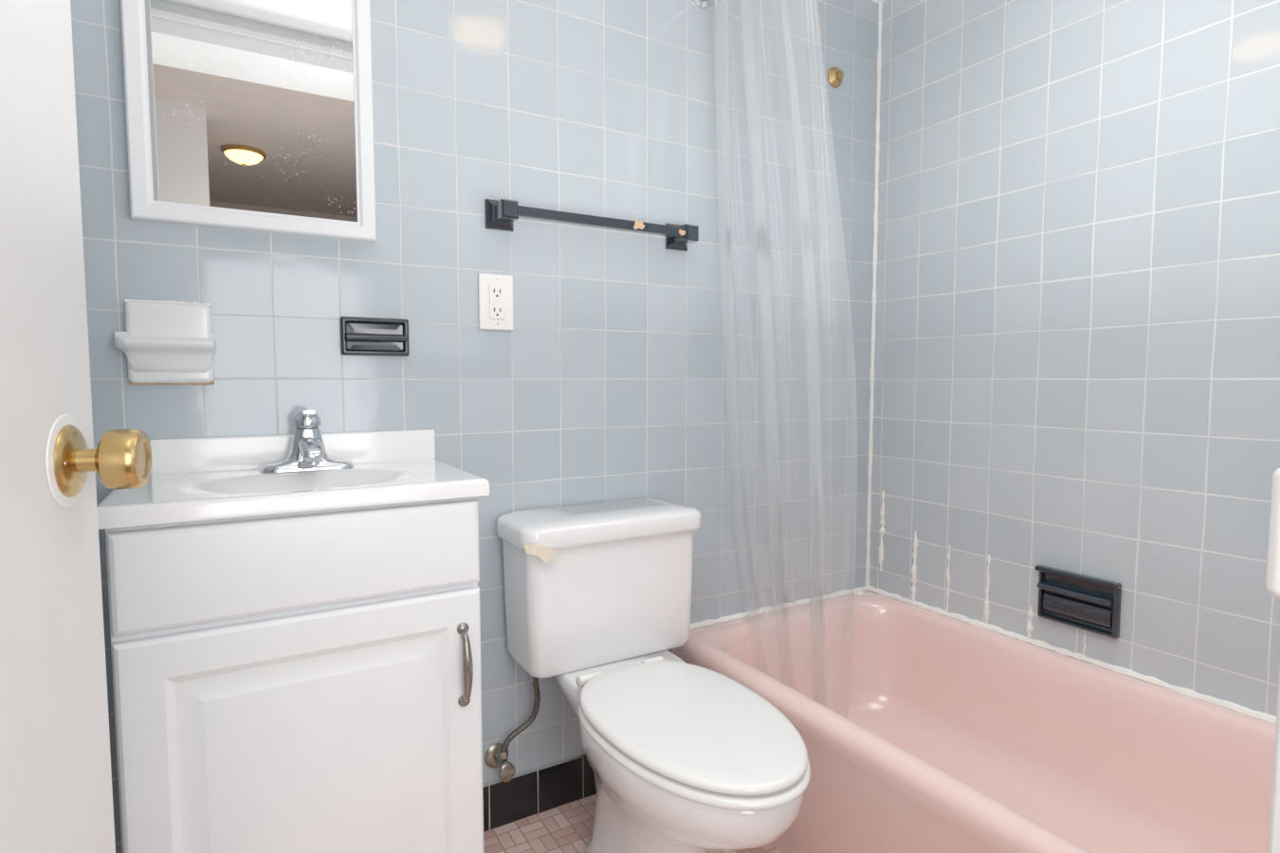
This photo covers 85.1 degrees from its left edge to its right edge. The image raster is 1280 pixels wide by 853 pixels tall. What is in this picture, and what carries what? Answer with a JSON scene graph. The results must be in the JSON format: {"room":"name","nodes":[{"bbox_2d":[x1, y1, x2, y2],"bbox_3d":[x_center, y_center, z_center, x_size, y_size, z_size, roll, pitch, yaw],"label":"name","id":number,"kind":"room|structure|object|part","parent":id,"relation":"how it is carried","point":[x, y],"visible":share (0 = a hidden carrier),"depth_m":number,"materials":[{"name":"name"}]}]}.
{"room":"bathroom","nodes":[
{"label":"bathroom","id":0,"kind":"room"},
{"bbox_2d":[70,0,878,852],"bbox_3d":[-0.174,-0.201,1.553,2.091,2.090,0.100,-2,5,-31],"label":"wall","id":1,"kind":"structure","parent":0,"point":[726,377],"depth_m":1.51,"materials":[{"name":"blue tile"}]},
{"bbox_2d":[113,299,216,385],"bbox_3d":[-0.761,-0.136,1.120,0.136,0.140,0.058,-2,5,-31],"label":"soap dish","id":2,"kind":"object","parent":1,"relation":"attached to","point":[168,342],"visible":1,"depth_m":1.12,"materials":[{"name":"white ceramic"}]},
{"bbox_2d":[113,331,216,372],"bbox_3d":[-0.757,-0.118,1.114,0.136,0.066,0.041,-2,5,-31],"label":"tray","id":3,"kind":"object","parent":2,"relation":"on","point":[145,352],"depth_m":1.12,"materials":[{"name":"white ceramic"}]},
{"bbox_2d":[120,0,376,242],"bbox_3d":[-0.645,-0.584,1.175,0.364,0.500,0.026,-2,5,-31],"label":"medicine cabinet","id":4,"kind":"object","parent":1,"relation":"attached to","point":[242,115],"visible":1,"depth_m":1.17,"materials":[{"name":"mirror"}]},
{"bbox_2d":[149,429,435,475],"bbox_3d":[-0.600,0.043,1.249,0.457,0.060,0.018,-2,5,-31],"label":"backsplash","id":5,"kind":"structure","parent":1,"relation":"attached to","point":[230,453],"depth_m":1.21,"materials":[{"name":"white ceramic"}]},
{"bbox_2d":[339,316,409,356],"bbox_3d":[-0.490,-0.167,1.294,0.121,0.070,0.028,-2,5,-31],"label":"toothbrush holder","id":6,"kind":"object","parent":1,"relation":"attached to","point":[379,337],"visible":1,"depth_m":1.30,"materials":[{"name":"ceramic"}]},
{"bbox_2d":[477,273,513,330],"bbox_3d":[-0.291,-0.253,1.415,0.072,0.113,0.011,-2,5,-31],"label":"wall outlet","id":7,"kind":"object","parent":1,"relation":"attached to","point":[496,310],"visible":1,"depth_m":1.41,"materials":[{"name":"white plastic"}]},
{"bbox_2d":[484,676,540,782],"bbox_3d":[-0.260,0.603,1.446,0.104,0.245,0.090,-2,5,-31],"label":"supply valve","id":8,"kind":"object","parent":1,"relation":"attached to","point":[496,756],"visible":0.85,"depth_m":1.44,"materials":[{"name":"silver metal"}]},
{"bbox_3d":[-0.272,0.706,1.423,0.034,0.038,0.013,-2,5,-31],"label":"valve handle","id":9,"kind":"part","parent":8,"relation":"part of","materials":[{"name":"silver metal"}]},
{"bbox_2d":[482,754,596,832],"bbox_3d":[-0.164,0.796,1.563,0.546,0.098,0.010,-2,5,-31],"label":"baseboard","id":10,"kind":"structure","parent":1,"relation":"attached to","point":[543,789],"depth_m":1.52,"materials":[{"name":"black tile"}]},
{"bbox_2d":[484,199,698,251],"bbox_3d":[-0.083,-0.432,1.492,0.489,0.058,0.071,-2,5,-31],"label":"towel bar","id":11,"kind":"object","parent":1,"relation":"attached to","point":[502,214],"visible":1,"depth_m":1.44,"materials":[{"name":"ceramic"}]},
{"bbox_3d":[-0.268,-0.425,1.382,0.058,0.058,0.071,-2,5,-31],"label":"post","id":12,"kind":"part","parent":11,"relation":"part of","materials":[{"name":"ceramic"}]},
{"bbox_3d":[0.102,-0.440,1.601,0.058,0.058,0.071,-2,5,-31],"label":"post","id":13,"kind":"part","parent":11,"relation":"part of","materials":[{"name":"ceramic"}]},
{"bbox_2d":[693,0,712,8],"bbox_3d":[0.501,-0.967,1.025,0.060,0.060,1.404,-2,5,-31],"label":"curtain rod","id":14,"kind":"object","parent":1,"relation":"attached to","point":[703,4],"visible":1,"depth_m":1.62,"materials":[{"name":"silver metal"}]},
{"bbox_2d":[827,67,843,88],"bbox_3d":[0.523,-0.928,1.845,0.052,0.052,0.024,-2,5,-31],"label":"pipe","id":15,"kind":"object","parent":1,"relation":"attached to","point":[835,76],"visible":1,"depth_m":1.84,"materials":[{"name":"gold metal"}]},
{"bbox_2d":[865,1,882,586],"bbox_3d":[0.665,-0.346,1.981,0.015,1.650,0.015,0,4,-1],"label":"trim","id":16,"kind":"structure","parent":1,"relation":"attached to","point":[879,55],"depth_m":1.97,"materials":[{"name":"white"}]},
{"bbox_2d":[871,0,887,3],"bbox_3d":[0.208,-1.145,0.840,1.891,0.109,1.404,-2,5,-31],"label":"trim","id":17,"kind":"structure","parent":1,"relation":"attached to","point":[875,1],"depth_m":1.91,"materials":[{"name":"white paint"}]},
{"bbox_2d":[483,794,782,852],"bbox_3d":[0.178,0.932,1.033,2.091,0.100,1.484,-2,5,-31],"label":"floor","id":18,"kind":"structure","parent":0,"point":[568,828],"depth_m":1.46,"materials":[{"name":"pink tile"}]},
{"bbox_2d":[105,496,483,852],"bbox_3d":[-0.528,0.491,1.123,0.471,0.768,0.359,-2,5,-31],"label":"vanity cabinet","id":19,"kind":"object","parent":18,"relation":"on","point":[307,682],"visible":0.79,"depth_m":0.97,"materials":[{"name":"white wood"}]},
{"bbox_3d":[-0.456,0.189,0.982,0.467,0.130,0.018,-2,5,-31],"label":"drawer","id":20,"kind":"part","parent":19,"relation":"part of","materials":[{"name":"white wood"}]},
{"bbox_2d":[97,429,489,529],"bbox_3d":[-0.534,0.082,1.108,0.495,0.118,0.331,-2,5,-31],"label":"sink","id":21,"kind":"object","parent":19,"relation":"in","point":[204,478],"visible":0.8,"depth_m":1.13,"materials":[{"name":"white ceramic"}]},
{"bbox_2d":[97,459,489,529],"bbox_3d":[-0.534,0.111,1.110,0.495,0.060,0.331,-2,5,-31],"label":"countertop","id":22,"kind":"structure","parent":21,"relation":"attached to","point":[191,497],"depth_m":1.02,"materials":[{"name":"white ceramic"}]},
{"bbox_2d":[259,410,354,473],"bbox_3d":[-0.556,0.024,1.172,0.148,0.104,0.126,-2,5,-31],"label":"faucet","id":23,"kind":"object","parent":22,"relation":"on","point":[307,452],"visible":1,"depth_m":1.18,"materials":[{"name":"silver metal"}]},
{"bbox_3d":[-0.575,-0.012,1.202,0.045,0.031,0.045,-2,5,-31],"label":"handle","id":24,"kind":"part","parent":23,"relation":"part of","materials":[{"name":"silver metal"}]},
{"bbox_3d":[-0.560,-0.018,1.177,0.022,0.020,0.040,-2,5,-31],"label":"lever","id":25,"kind":"part","parent":23,"relation":"part of","materials":[{"name":"silver metal"}]},
{"bbox_3d":[-0.548,0.036,1.160,0.036,0.038,0.096,-2,5,-31],"label":"spout","id":26,"kind":"part","parent":23,"relation":"part of","materials":[{"name":"silver metal"}]},
{"bbox_3d":[-0.269,0.373,1.078,0.016,0.116,0.033,-2,5,-31],"label":"handle","id":27,"kind":"part","parent":19,"relation":"part of","materials":[{"name":"grey metal"}]},
{"bbox_2d":[496,498,810,852],"bbox_3d":[0.051,0.528,1.258,0.410,0.675,0.697,-2,5,-31],"label":"toilet","id":28,"kind":"object","parent":18,"relation":"on","point":[684,758],"visible":0.99,"depth_m":1.27,"materials":[{"name":"white ceramic"}]},
{"bbox_2d":[523,545,557,563],"bbox_3d":[-0.184,0.235,1.291,0.068,0.039,0.004,-2,5,-31],"label":"label","id":29,"kind":"object","parent":28,"relation":"attached to","point":[545,554],"visible":1,"depth_m":1.29,"materials":[{"name":"beige paper"}]},
{"bbox_3d":[-0.083,0.345,1.474,0.384,0.262,0.168,-2,5,-31],"label":"tank","id":30,"kind":"part","parent":28,"relation":"part of","materials":[{"name":"white ceramic"}]},
{"bbox_3d":[-0.080,0.200,1.458,0.410,0.047,0.182,-2,5,-31],"label":"tank lid","id":31,"kind":"part","parent":28,"relation":"part of","materials":[{"name":"white ceramic"}]},
{"bbox_3d":[0.054,0.683,1.193,0.286,0.374,0.546,-2,5,-31],"label":"bowl","id":32,"kind":"part","parent":28,"relation":"part of","materials":[{"name":"white ceramic"}]},
{"bbox_3d":[0.082,0.470,1.132,0.292,0.020,0.445,-2,5,-31],"label":"seat lid","id":33,"kind":"part","parent":28,"relation":"part of","materials":[{"name":"white plastic"}]},
{"bbox_3d":[0.083,0.491,1.131,0.298,0.014,0.450,-2,5,-31],"label":"seat","id":34,"kind":"part","parent":28,"relation":"part of","materials":[{"name":"white plastic"}]},
{"bbox_2d":[671,590,1276,852],"bbox_3d":[0.723,0.690,1.271,0.692,0.350,1.401,-2,5,-31],"label":"bathtub","id":35,"kind":"object","parent":18,"relation":"on","point":[922,730],"depth_m":1.43,"materials":[{"name":"pink ceramic"}]},
{"bbox_3d":[0.621,0.473,1.982,0.031,0.012,0.031,-2,5,-31],"label":"tub cap","id":36,"kind":"part","parent":35,"relation":"part of","materials":[{"name":"white"}]},
{"bbox_2d":[869,0,1279,716],"bbox_3d":[1.091,-0.189,1.370,0.100,2.090,1.504,-2,5,-31],"label":"wall","id":37,"kind":"structure","parent":0,"point":[1077,351],"depth_m":1.49,"materials":[{"name":"blue tile"}]},
{"bbox_2d":[877,491,1086,655],"bbox_3d":[0.828,0.361,1.754,0.019,0.326,0.566,-2,5,-31],"label":"grout","id":38,"kind":"structure","parent":37,"relation":"attached to","point":[1030,629],"depth_m":1.89,"materials":[{"name":"white"}]},
{"bbox_2d":[690,585,1276,724],"bbox_3d":[0.731,0.526,1.269,0.691,0.023,1.414,-2,5,-31],"label":"trim","id":39,"kind":"structure","parent":37,"relation":"attached to","point":[1265,717],"depth_m":1.64,"materials":[{"name":"white"}]},
{"bbox_2d":[1034,565,1121,639],"bbox_3d":[0.947,0.381,1.522,0.032,0.119,0.174,-2,5,-31],"label":"soap dish","id":40,"kind":"object","parent":37,"relation":"attached to","point":[1091,604],"visible":1,"depth_m":1.51,"materials":[{"name":"ceramic"}]},
{"bbox_2d":[1042,591,1112,629],"bbox_3d":[0.956,0.402,1.525,0.012,0.044,0.140,-2,5,-31],"label":"tray","id":41,"kind":"object","parent":40,"relation":"on","point":[1063,609],"depth_m":1.52,"materials":[{"name":"ceramic"}]},
{"bbox_3d":[0.556,-0.117,0.321,2.091,2.090,0.240,-2,5,-31],"label":"wall","id":42,"kind":"structure","parent":0,"visible":0},
{"bbox_2d":[0,0,151,852],"bbox_3d":[-0.454,-0.067,0.328,0.158,1.965,0.715,-1,4,-15],"label":"door","id":43,"kind":"structure","parent":42,"relation":"in","point":[56,791],"depth_m":0.59,"materials":[{"name":"white paint"}]},
{"bbox_3d":[-0.484,0.030,0.632,0.059,0.060,0.060,-1,4,-20],"label":"knob","id":44,"kind":"part","parent":43,"relation":"part of","materials":[{"name":"gold metal"}]},
{"bbox_2d":[1265,468,1279,598],"bbox_3d":[0.342,0.056,0.361,0.017,0.070,0.022,-2,5,-31],"label":"trim","id":45,"kind":"structure","parent":42,"relation":"attached to","point":[1272,582],"depth_m":0.36,"materials":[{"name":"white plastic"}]},
{"bbox_2d":[1267,667,1279,852],"bbox_3d":[0.092,-0.080,0.065,0.830,2.050,0.268,-2,5,-31],"label":"trim","id":46,"kind":"structure","parent":42,"relation":"attached to","point":[1273,847],"depth_m":0.37,"materials":[{"name":"white paint"}]}
]}

